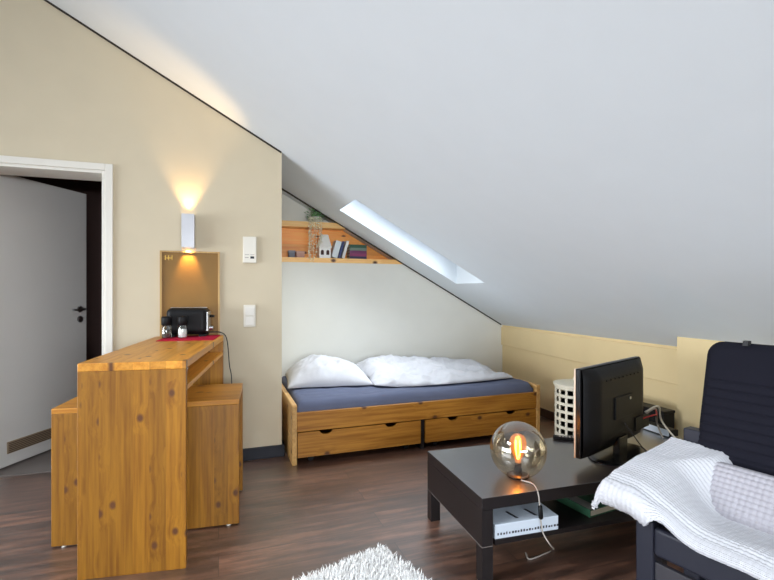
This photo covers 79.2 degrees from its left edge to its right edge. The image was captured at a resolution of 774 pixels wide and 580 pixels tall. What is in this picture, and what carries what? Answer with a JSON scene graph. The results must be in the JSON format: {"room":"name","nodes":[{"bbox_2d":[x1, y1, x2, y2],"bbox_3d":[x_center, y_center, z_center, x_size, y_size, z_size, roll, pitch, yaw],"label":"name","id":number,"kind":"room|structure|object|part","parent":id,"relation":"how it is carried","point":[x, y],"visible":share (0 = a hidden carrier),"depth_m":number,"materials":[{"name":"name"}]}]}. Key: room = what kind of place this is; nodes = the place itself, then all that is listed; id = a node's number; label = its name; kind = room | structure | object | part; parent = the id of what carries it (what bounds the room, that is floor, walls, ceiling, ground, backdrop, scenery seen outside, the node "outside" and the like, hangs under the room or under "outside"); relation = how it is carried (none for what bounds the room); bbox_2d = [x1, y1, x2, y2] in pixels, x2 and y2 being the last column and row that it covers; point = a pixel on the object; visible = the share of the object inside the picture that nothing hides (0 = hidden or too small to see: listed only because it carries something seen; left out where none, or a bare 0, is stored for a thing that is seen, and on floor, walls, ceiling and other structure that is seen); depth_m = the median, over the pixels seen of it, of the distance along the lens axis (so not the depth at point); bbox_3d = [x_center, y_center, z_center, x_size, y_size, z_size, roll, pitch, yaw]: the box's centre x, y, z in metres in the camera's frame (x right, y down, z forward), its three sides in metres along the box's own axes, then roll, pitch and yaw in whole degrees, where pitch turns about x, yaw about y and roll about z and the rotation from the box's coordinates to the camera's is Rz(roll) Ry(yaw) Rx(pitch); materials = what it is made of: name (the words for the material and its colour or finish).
{"room":"studio apartment","nodes":[
{"label":"studio apartment","id":0,"kind":"room"},
{"bbox_2d":[13,175,101,360],"bbox_3d":[-3.464,-0.050,3.584,4.710,2.500,1.710,0,0,-20],"label":"wall","id":1,"kind":"structure","parent":0,"point":[92,189],"depth_m":4.59,"materials":[{"name":"brown paint"}]},
{"bbox_2d":[0,0,281,448],"bbox_3d":[-3.217,-0.585,3.076,4.830,3.569,1.087,0,0,-20],"label":"wall","id":2,"kind":"structure","parent":0,"point":[68,93],"depth_m":3.10,"materials":[{"name":"beige paint"}]},
{"bbox_2d":[0,469,50,476],"bbox_3d":[-2.273,1.199,3.093,0.818,0.006,0.040,0,0,-20],"label":"trim","id":3,"kind":"structure","parent":2,"relation":"attached to","point":[48,470],"depth_m":3.05,"materials":[{"name":"grey tile"}]},
{"bbox_2d":[0,175,85,468],"bbox_3d":[-2.517,0.203,3.416,0.104,1.977,0.841,0,0,9],"label":"door","id":4,"kind":"structure","parent":2,"relation":"in","point":[43,226],"depth_m":3.38,"materials":[{"name":"white paint"}]},
{"bbox_2d":[7,428,50,453],"bbox_3d":[-2.536,1.070,3.349,0.008,0.080,0.380,0,0,9],"label":"vent grille","id":5,"kind":"object","parent":4,"relation":"attached to","point":[20,443],"depth_m":3.31,"materials":[{"name":"beige plastic"}]},
{"bbox_3d":[-2.449,0.155,3.713,0.064,0.052,0.146,0,0,9],"label":"handle","id":6,"kind":"part","parent":4,"relation":"part of","materials":[{"name":"metal"}]},
{"bbox_2d":[0,155,112,354],"bbox_3d":[-2.231,0.196,2.976,0.904,2.008,0.268,0,0,-20],"label":"door frame","id":7,"kind":"structure","parent":2,"relation":"in","point":[9,165],"depth_m":2.99,"materials":[{"name":"white paint"}]},
{"bbox_2d":[44,0,280,152],"bbox_3d":[-1.906,-1.668,2.969,2.425,1.362,0.022,0,0,-20],"label":"trim","id":8,"kind":"structure","parent":2,"relation":"attached to","point":[47,1],"depth_m":3.10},
{"bbox_2d":[181,213,194,248],"bbox_3d":[-1.328,-0.392,3.128,0.078,0.222,0.095,0,0,-20],"label":"wall lamp","id":9,"kind":"object","parent":2,"relation":"attached to","point":[187,220],"visible":1,"depth_m":3.08,"materials":[{"name":"silver metal"}]},
{"bbox_2d":[160,250,219,335],"bbox_3d":[-1.329,0.069,3.166,0.374,0.662,0.022,0,0,-20],"label":"wall panel","id":10,"kind":"object","parent":2,"relation":"attached to","point":[187,278],"visible":0.77,"depth_m":3.17,"materials":[{"name":"brown wood"}]},
{"bbox_2d":[243,236,255,262],"bbox_3d":[-0.966,-0.282,3.292,0.092,0.185,0.030,0,0,-20],"label":"thermostat","id":11,"kind":"object","parent":2,"relation":"attached to","point":[249,243],"visible":1,"depth_m":3.28,"materials":[{"name":"white plastic"}]},
{"bbox_2d":[243,305,255,326],"bbox_3d":[-0.969,0.182,3.298,0.082,0.155,0.017,0,0,-20],"label":"light switch","id":12,"kind":"object","parent":2,"relation":"attached to","point":[249,311],"visible":1,"depth_m":3.29,"materials":[{"name":"white plastic"}]},
{"bbox_2d":[243,440,284,460],"bbox_3d":[-1.395,1.157,3.632,1.060,0.085,0.935,0,0,-20],"label":"baseboard","id":13,"kind":"structure","parent":2,"relation":"attached to","point":[273,451],"depth_m":3.32,"materials":[{"name":"grey wood"}]},
{"bbox_2d":[0,416,683,579],"bbox_3d":[-1.180,1.250,1.063,7.300,0.100,8.000,0,0,-20],"label":"floor","id":14,"kind":"structure","parent":0,"point":[304,517],"depth_m":2.31,"materials":[{"name":"laminate"}]},
{"bbox_2d":[51,397,76,546],"bbox_3d":[-1.418,0.876,2.419,0.370,0.648,0.430,0,0,-11],"label":"stool","id":15,"kind":"object","parent":14,"relation":"on","point":[63,416],"visible":0.27,"depth_m":2.18,"materials":[{"name":"brown wood"}]},
{"bbox_3d":[-1.418,0.565,2.419,0.370,0.026,0.430,0,0,-11],"label":"seat","id":16,"kind":"part","parent":15,"relation":"part of","materials":[{"name":"brown wood"}]},
{"bbox_2d":[77,335,222,579],"bbox_3d":[-1.190,0.752,2.542,0.422,0.896,1.160,0,0,-12],"label":"bar table","id":17,"kind":"object","parent":14,"relation":"on","point":[132,399],"visible":0.91,"depth_m":1.98,"materials":[{"name":"brown wood"}]},
{"bbox_3d":[-1.075,0.769,1.986,0.422,0.861,0.024,0,0,-12],"label":"panel","id":18,"kind":"part","parent":17,"relation":"part of","materials":[{"name":"brown wood"}]},
{"bbox_2d":[157,335,219,340],"bbox_3d":[-1.238,0.301,2.945,0.320,0.003,0.310,0,0,-12],"label":"placemat","id":19,"kind":"object","parent":17,"relation":"on","point":[189,337],"visible":0.86,"depth_m":2.90,"materials":[{"name":"red fabric"}]},
{"bbox_2d":[161,316,171,337],"bbox_3d":[-1.378,0.232,2.925,0.062,0.136,0.062,0,0,-20],"label":"grinder","id":20,"kind":"object","parent":19,"relation":"on","point":[165,320],"visible":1,"depth_m":2.90,"materials":[{"name":"clear glass"}]},
{"bbox_2d":[177,316,187,337],"bbox_3d":[-1.292,0.232,2.956,0.062,0.136,0.062,0,0,-20],"label":"grinder","id":21,"kind":"object","parent":19,"relation":"on","point":[181,320],"visible":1,"depth_m":2.94,"materials":[{"name":"clear glass"}]},
{"bbox_2d":[166,307,231,383],"bbox_3d":[-1.228,0.407,3.078,0.393,0.587,0.150,0,0,-12],"label":"toaster","id":22,"kind":"object","parent":19,"relation":"on","point":[199,318],"visible":0.9,"depth_m":3.00,"materials":[{"name":"black plastic"}]},
{"bbox_3d":[-1.176,0.205,3.089,0.013,0.130,0.120,0,0,-12],"label":"plate","id":23,"kind":"part","parent":22,"relation":"part of","materials":[{"name":"metal"}]},
{"bbox_3d":[-1.111,0.485,3.112,0.170,0.430,0.014,0,0,-39],"label":"power cord","id":24,"kind":"part","parent":22,"relation":"part of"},
{"bbox_2d":[187,352,222,388],"bbox_3d":[-1.190,0.424,2.542,0.422,0.021,1.112,0,0,-12],"label":"shelf","id":25,"kind":"object","parent":17,"relation":"attached to","point":[200,366],"depth_m":2.57,"materials":[{"name":"brown wood"}]},
{"bbox_3d":[-1.305,0.769,3.098,0.422,0.861,0.024,0,0,-12],"label":"panel","id":26,"kind":"part","parent":17,"relation":"part of","materials":[{"name":"brown wood"}]},
{"bbox_2d":[187,383,242,528],"bbox_3d":[-0.991,0.879,2.556,0.370,0.642,0.430,0,0,-15],"label":"stool","id":27,"kind":"object","parent":14,"relation":"on","point":[214,411],"visible":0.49,"depth_m":2.37,"materials":[{"name":"brown wood"}]},
{"bbox_3d":[-0.991,0.571,2.556,0.370,0.026,0.430,0,0,-15],"label":"seat","id":28,"kind":"part","parent":27,"relation":"part of","materials":[{"name":"brown wood"}]},
{"bbox_3d":[-1.042,0.889,2.752,0.370,0.610,0.024,0,0,-15],"label":"panel","id":29,"kind":"part","parent":27,"relation":"part of","materials":[{"name":"brown wood"}]},
{"bbox_2d":[292,542,431,579],"bbox_3d":[0.062,1.177,1.373,0.857,0.046,1.410,0,0,-37],"label":"rug","id":30,"kind":"object","parent":14,"relation":"on","point":[379,564],"visible":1,"depth_m":1.96,"materials":[{"name":"white fabric"}]},
{"bbox_2d":[282,372,539,465],"bbox_3d":[0.124,0.993,4.052,2.034,0.414,1.109,0,0,-20],"label":"bed","id":31,"kind":"object","parent":14,"relation":"on","point":[310,434],"visible":0.71,"depth_m":3.48,"materials":[{"name":"brown wood"}]},
{"bbox_3d":[-0.818,0.993,3.713,0.033,0.414,1.109,0,0,-20],"label":"headboard","id":32,"kind":"part","parent":31,"relation":"part of","materials":[{"name":"brown wood"}]},
{"bbox_3d":[-0.182,1.067,3.369,0.919,0.171,0.020,0,0,-20],"label":"drawer","id":33,"kind":"part","parent":31,"relation":"part of","materials":[{"name":"brown wood"}]},
{"bbox_2d":[282,376,532,411],"bbox_3d":[0.123,0.852,4.053,1.950,0.195,1.039,0,0,-20],"label":"mattress","id":34,"kind":"object","parent":31,"relation":"on","point":[307,399],"visible":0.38,"depth_m":3.57,"materials":[{"name":"blue fabric"}]},
{"bbox_2d":[285,354,372,387],"bbox_3d":[-0.512,0.650,3.961,0.706,0.208,0.636,0,0,-11],"label":"pillow","id":35,"kind":"object","parent":34,"relation":"on","point":[314,370],"visible":1,"depth_m":3.71,"materials":[{"name":"white fabric"}]},
{"bbox_2d":[356,354,513,386],"bbox_3d":[0.384,0.682,4.182,1.252,0.158,0.871,0,0,-20],"label":"duvet","id":36,"kind":"object","parent":34,"relation":"on","point":[382,370],"visible":0.97,"depth_m":3.97,"materials":[{"name":"white fabric"}]},
{"bbox_3d":[0.306,0.909,3.546,1.968,0.130,0.026,0,0,-20],"label":"rail","id":37,"kind":"part","parent":31,"relation":"part of","materials":[{"name":"brown wood"}]},
{"bbox_3d":[0.758,1.067,3.708,0.998,0.171,0.020,0,0,-20],"label":"drawer","id":38,"kind":"part","parent":31,"relation":"part of","materials":[{"name":"brown wood"}]},
{"bbox_3d":[1.065,0.993,4.391,0.033,0.414,1.109,0,0,-20],"label":"footboard","id":39,"kind":"part","parent":31,"relation":"part of","materials":[{"name":"brown wood"}]},
{"bbox_2d":[427,428,683,579],"bbox_3d":[1.013,1.025,2.406,1.490,0.350,0.592,0,0,-17],"label":"coffee table","id":40,"kind":"object","parent":14,"relation":"on","point":[466,481],"visible":0.56,"depth_m":2.16,"materials":[{"name":"black paint"}]},
{"bbox_3d":[0.245,1.126,2.454,0.050,0.148,0.050,0,0,-17],"label":"leg","id":41,"kind":"part","parent":40,"relation":"part of","materials":[{"name":"black wood"}]},
{"bbox_3d":[0.324,0.974,2.195,0.050,0.148,0.592,0,0,-17],"label":"panel","id":42,"kind":"part","parent":40,"relation":"part of","materials":[{"name":"black wood"}]},
{"bbox_3d":[0.404,1.126,1.936,0.050,0.148,0.050,0,0,-17],"label":"leg","id":43,"kind":"part","parent":40,"relation":"part of","materials":[{"name":"black wood"}]},
{"bbox_2d":[490,421,553,559],"bbox_3d":[0.615,0.905,2.129,0.290,0.604,0.253,0,0,30],"label":"globe lamp","id":44,"kind":"object","parent":40,"relation":"on","point":[517,473],"visible":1,"depth_m":2.11,"materials":[{"name":"clear glass"}]},
{"bbox_2d":[514,461,521,473],"bbox_3d":[0.599,0.810,2.139,0.036,0.047,0.036,0,0,-20],"label":"socket","id":45,"kind":"object","parent":44,"relation":"attached to","point":[517,469],"depth_m":2.13,"materials":[{"name":"silver plastic"}]},
{"bbox_3d":[0.599,0.724,2.139,0.252,0.241,0.252,0,0,-20],"label":"globe","id":46,"kind":"part","parent":44,"relation":"part of","materials":[{"name":"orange glass"}]},
{"bbox_3d":[0.701,1.023,2.065,0.202,0.368,0.167,0,0,-20],"label":"power cord","id":47,"kind":"part","parent":44,"relation":"part of","materials":[{"name":"white plastic"}]},
{"bbox_2d":[538,505,542,519],"bbox_3d":[0.648,0.937,1.976,0.023,0.061,0.020,0,0,-20],"label":"switch","id":48,"kind":"object","parent":44,"relation":"attached to","point":[540,511],"depth_m":1.97,"materials":[{"name":"black plastic"}]},
{"bbox_2d":[493,502,557,538],"bbox_3d":[0.562,0.999,2.071,0.305,0.062,0.211,0,0,-16],"label":"router","id":49,"kind":"object","parent":40,"relation":"on","point":[517,520],"visible":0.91,"depth_m":1.99,"materials":[{"name":"white plastic"}]},
{"bbox_2d":[497,524,557,535],"bbox_3d":[0.596,1.008,1.972,0.291,0.011,0.001,0,0,-16],"label":"print","id":50,"kind":"object","parent":49,"relation":"attached to","point":[554,524],"depth_m":1.97},
{"bbox_2d":[553,435,573,440],"bbox_3d":[1.023,0.840,2.656,0.150,0.020,0.040,0,0,16],"label":"remote control","id":51,"kind":"object","parent":40,"relation":"on","point":[555,437],"visible":0.7,"depth_m":2.65,"materials":[{"name":"black plastic"}]},
{"bbox_2d":[493,500,634,544],"bbox_3d":[1.013,1.040,2.406,1.370,0.020,0.588,0,0,-17],"label":"shelf","id":52,"kind":"object","parent":40,"relation":"attached to","point":[569,519],"depth_m":2.09,"materials":[{"name":"black wood"}]},
{"bbox_2d":[556,494,616,517],"bbox_3d":[1.006,1.012,2.274,0.300,0.035,0.210,0,0,-26],"label":"picture book","id":53,"kind":"object","parent":40,"relation":"on","point":[582,504],"visible":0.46,"depth_m":2.18,"materials":[{"name":"paper"}]},
{"bbox_2d":[574,356,675,465],"bbox_3d":[1.282,0.616,2.426,0.838,0.477,0.330,0,0,-28],"label":"television","id":54,"kind":"object","parent":40,"relation":"on","point":[608,396],"visible":0.93,"depth_m":2.33,"materials":[{"name":"black plastic"}]},
{"bbox_3d":[1.161,0.593,2.466,0.674,0.426,0.007,0,0,-40],"label":"trim","id":55,"kind":"part","parent":54,"relation":"part of","materials":[{"name":"black plastic"}]},
{"bbox_3d":[1.215,0.595,2.401,0.200,0.110,0.010,0,0,-40],"label":"mount plate","id":56,"kind":"part","parent":54,"relation":"part of","materials":[{"name":"black plastic"}]},
{"bbox_3d":[1.383,0.715,2.543,0.170,0.070,0.011,0,0,-40],"label":"connector panel","id":57,"kind":"part","parent":54,"relation":"part of","materials":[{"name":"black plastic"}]},
{"bbox_2d":[644,421,677,436],"bbox_3d":[1.625,0.829,2.789,0.070,0.042,0.190,0,0,-17],"label":"box","id":58,"kind":"object","parent":40,"relation":"on","point":[652,426],"visible":0.7,"depth_m":2.75,"materials":[{"name":"white plastic"}]},
{"bbox_3d":[1.594,0.827,2.779,0.004,0.036,0.182,0,0,-17],"label":"panel","id":59,"kind":"part","parent":58,"relation":"part of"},
{"bbox_2d":[553,377,573,435],"bbox_3d":[1.355,0.913,3.360,0.304,0.573,0.304,0,0,-20],"label":"basket","id":60,"kind":"object","parent":14,"relation":"on","point":[564,388],"visible":0.23,"depth_m":3.32,"materials":[{"name":"white plastic"}]},
{"bbox_3d":[1.355,0.669,3.360,0.304,0.022,0.304,0,0,-20],"label":"lid","id":61,"kind":"part","parent":60,"relation":"part of","materials":[{"name":"white plastic"}]},
{"bbox_2d":[643,402,674,428],"bbox_3d":[1.669,0.976,3.136,0.101,0.449,0.496,0,0,-20],"label":"storage box","id":62,"kind":"object","parent":14,"relation":"on","point":[667,415],"visible":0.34,"depth_m":2.92,"materials":[{"name":"black plastic"}]},
{"bbox_3d":[1.669,0.760,3.136,0.101,0.019,0.496,0,0,-20],"label":"lid","id":63,"kind":"part","parent":62,"relation":"part of","materials":[{"name":"black plastic"}]},
{"bbox_2d":[636,340,773,579],"bbox_3d":[1.308,0.698,1.530,0.671,1.004,0.790,0,0,-31],"label":"armchair","id":64,"kind":"object","parent":14,"relation":"on","point":[737,415],"visible":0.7,"depth_m":1.74,"materials":[{"name":"black fabric"}]},
{"bbox_3d":[0.901,0.990,1.610,0.060,0.420,0.060,0,0,-31],"label":"leg","id":65,"kind":"part","parent":64,"relation":"part of","materials":[{"name":"grey wood"}]},
{"bbox_3d":[1.039,1.028,1.366,0.018,0.225,0.500,0,0,-31],"label":"panel","id":66,"kind":"part","parent":64,"relation":"part of","materials":[{"name":"grey fabric"}]},
{"bbox_2d":[591,437,773,579],"bbox_3d":[1.165,0.710,1.515,0.495,0.198,0.790,0,0,-31],"label":"throw","id":67,"kind":"object","parent":64,"relation":"on","point":[668,484],"visible":0.88,"depth_m":1.60,"materials":[{"name":"white fabric"}]},
{"bbox_3d":[1.255,0.882,1.909,0.055,0.635,0.064,0,0,-31],"label":"arm post","id":68,"kind":"part","parent":64,"relation":"part of","materials":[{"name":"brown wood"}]},
{"bbox_3d":[1.036,0.843,1.364,0.035,0.095,0.500,0,0,-31],"label":"rail","id":69,"kind":"part","parent":64,"relation":"part of","materials":[{"name":"grey wood"}]},
{"bbox_2d":[698,341,773,475],"bbox_3d":[1.438,0.503,1.650,0.210,0.593,0.600,0,0,-31],"label":"cushion","id":70,"kind":"object","parent":64,"relation":"on","point":[737,415],"depth_m":1.77,"materials":[{"name":"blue fabric"}]},
{"bbox_2d":[709,462,773,534],"bbox_3d":[1.308,0.728,1.524,0.156,0.185,0.520,0,0,-31],"label":"cushion","id":71,"kind":"object","parent":64,"relation":"on","point":[744,496],"visible":0.76,"depth_m":1.60,"materials":[{"name":"white fabric"}]},
{"bbox_2d":[282,194,501,376],"bbox_3d":[0.059,0.087,4.795,2.540,2.226,0.270,0,0,-20],"label":"wall","id":72,"kind":"structure","parent":0,"point":[355,313],"depth_m":4.57,"materials":[{"name":"paint"}]},
{"bbox_2d":[282,220,401,263],"bbox_3d":[-0.476,-0.448,4.546,1.316,0.380,0.172,0,0,-20],"label":"wall shelf","id":73,"kind":"object","parent":72,"relation":"attached to","point":[295,235],"visible":0.55,"depth_m":4.50,"materials":[{"name":"orange wood"}]},
{"bbox_2d":[288,250,294,256],"bbox_3d":[-0.892,-0.335,4.373,0.064,0.066,0.064,0,0,-20],"label":"trinket box","id":74,"kind":"object","parent":73,"relation":"on","point":[291,253],"visible":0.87,"depth_m":4.34,"materials":[{"name":"grey stone"}]},
{"bbox_2d":[295,251,304,257],"bbox_3d":[-0.818,-0.333,4.400,0.080,0.062,0.064,0,0,-20],"label":"trinket box","id":75,"kind":"object","parent":73,"relation":"on","point":[297,253],"visible":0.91,"depth_m":4.37,"materials":[{"name":"pink"}]},
{"bbox_2d":[304,208,324,262],"bbox_3d":[-0.672,-0.520,4.432,0.236,0.537,0.198,0,0,-20],"label":"trailing plant","id":76,"kind":"object","parent":73,"relation":"on","point":[315,217],"visible":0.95,"depth_m":4.36,"materials":[{"name":"green plant"}]},
{"bbox_3d":[-0.668,-0.665,4.443,0.090,0.055,0.090,0,0,-20],"label":"pot","id":77,"kind":"part","parent":76,"relation":"part of","materials":[{"name":"white ceramic"}]},
{"bbox_2d":[317,234,331,257],"bbox_3d":[-0.601,-0.414,4.457,0.128,0.225,0.119,0,0,-20],"label":"lantern","id":78,"kind":"object","parent":73,"relation":"on","point":[324,251],"visible":0.85,"depth_m":4.41,"materials":[{"name":"white ceramic"}]},
{"bbox_3d":[-0.541,-0.444,4.609,1.237,0.284,0.010,0,0,-20],"label":"panel","id":79,"kind":"part","parent":73,"relation":"part of","materials":[{"name":"orange wood"}]},
{"bbox_2d":[331,240,341,257],"bbox_3d":[-0.502,-0.390,4.532,0.098,0.174,0.130,0,0,-20],"label":"book","id":80,"kind":"object","parent":73,"relation":"on","point":[336,244],"visible":0.86,"depth_m":4.47,"materials":[{"name":"paper"}]},
{"bbox_2d":[337,241,343,257],"bbox_3d":[-0.458,-0.386,4.548,0.064,0.166,0.130,0,0,-20],"label":"book","id":81,"kind":"object","parent":73,"relation":"on","point":[342,243],"visible":0.68,"depth_m":4.49,"materials":[{"name":"paper"}]},
{"bbox_2d":[340,241,348,257],"bbox_3d":[-0.421,-0.389,4.561,0.072,0.172,0.130,0,0,-20],"label":"book","id":82,"kind":"object","parent":73,"relation":"on","point":[346,243],"visible":0.71,"depth_m":4.50,"materials":[{"name":"paper"}]},
{"bbox_2d":[347,256,366,258],"bbox_3d":[-0.300,-0.315,4.608,0.172,0.024,0.120,0,0,-20],"label":"book","id":83,"kind":"object","parent":73,"relation":"on","point":[348,257],"visible":0.84,"depth_m":4.55,"materials":[{"name":"paper"}]},
{"bbox_2d":[346,253,366,256],"bbox_3d":[-0.300,-0.341,4.608,0.172,0.026,0.120,0,0,-20],"label":"book","id":84,"kind":"object","parent":83,"relation":"on","point":[349,254],"visible":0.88,"depth_m":4.55,"materials":[{"name":"paper"}]},
{"bbox_2d":[346,250,366,253],"bbox_3d":[-0.300,-0.369,4.608,0.172,0.028,0.120,0,0,-20],"label":"book","id":85,"kind":"object","parent":84,"relation":"on","point":[349,251],"visible":0.91,"depth_m":4.55,"materials":[{"name":"paper"}]},
{"bbox_2d":[347,248,366,250],"bbox_3d":[-0.300,-0.396,4.608,0.172,0.026,0.120,0,0,-20],"label":"book","id":86,"kind":"object","parent":85,"relation":"on","point":[348,249],"visible":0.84,"depth_m":4.55,"materials":[{"name":"paper"}]},
{"bbox_2d":[347,244,366,247],"bbox_3d":[-0.300,-0.425,4.608,0.172,0.030,0.120,0,0,-20],"label":"book","id":87,"kind":"object","parent":86,"relation":"on","point":[350,245],"visible":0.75,"depth_m":4.55,"materials":[{"name":"paper"}]},
{"bbox_2d":[282,188,500,324],"bbox_3d":[0.084,-0.306,4.660,2.445,1.373,0.022,0,0,-20],"label":"trim","id":88,"kind":"structure","parent":72,"relation":"attached to","point":[282,188],"depth_m":4.60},
{"bbox_2d":[48,0,773,346],"bbox_3d":[-1.032,-1.107,0.652,7.500,3.085,7.327,0,0,-20],"label":"ceiling","id":89,"kind":"structure","parent":0,"point":[597,168],"depth_m":2.02,"materials":[{"name":"white paint"}]},
{"bbox_2d":[502,325,676,428],"bbox_3d":[1.682,0.775,4.037,0.100,0.850,2.297,0,0,-20],"label":"wall","id":90,"kind":"structure","parent":0,"point":[542,370],"depth_m":4.33,"materials":[{"name":"beige paint"}]},
{"bbox_2d":[540,407,554,420],"bbox_3d":[1.614,1.161,4.055,0.016,0.077,2.177,0,0,-20],"label":"baseboard","id":91,"kind":"structure","parent":90,"relation":"attached to","point":[545,413],"depth_m":4.36,"materials":[{"name":"brown wood"}]},
{"bbox_2d":[501,327,676,384],"bbox_3d":[1.614,0.518,4.055,0.016,0.237,2.177,0,0,-20],"label":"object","id":92,"kind":"structure","parent":90,"relation":"attached to","point":[658,363],"depth_m":3.83,"materials":[{"name":"beige paint"}]},
{"bbox_2d":[677,337,723,437],"bbox_3d":[2.776,0.746,0.776,0.250,0.908,4.780,0,0,-20],"label":"wall","id":93,"kind":"structure","parent":0,"point":[691,352],"depth_m":2.90,"materials":[{"name":"beige paint"}]}
]}

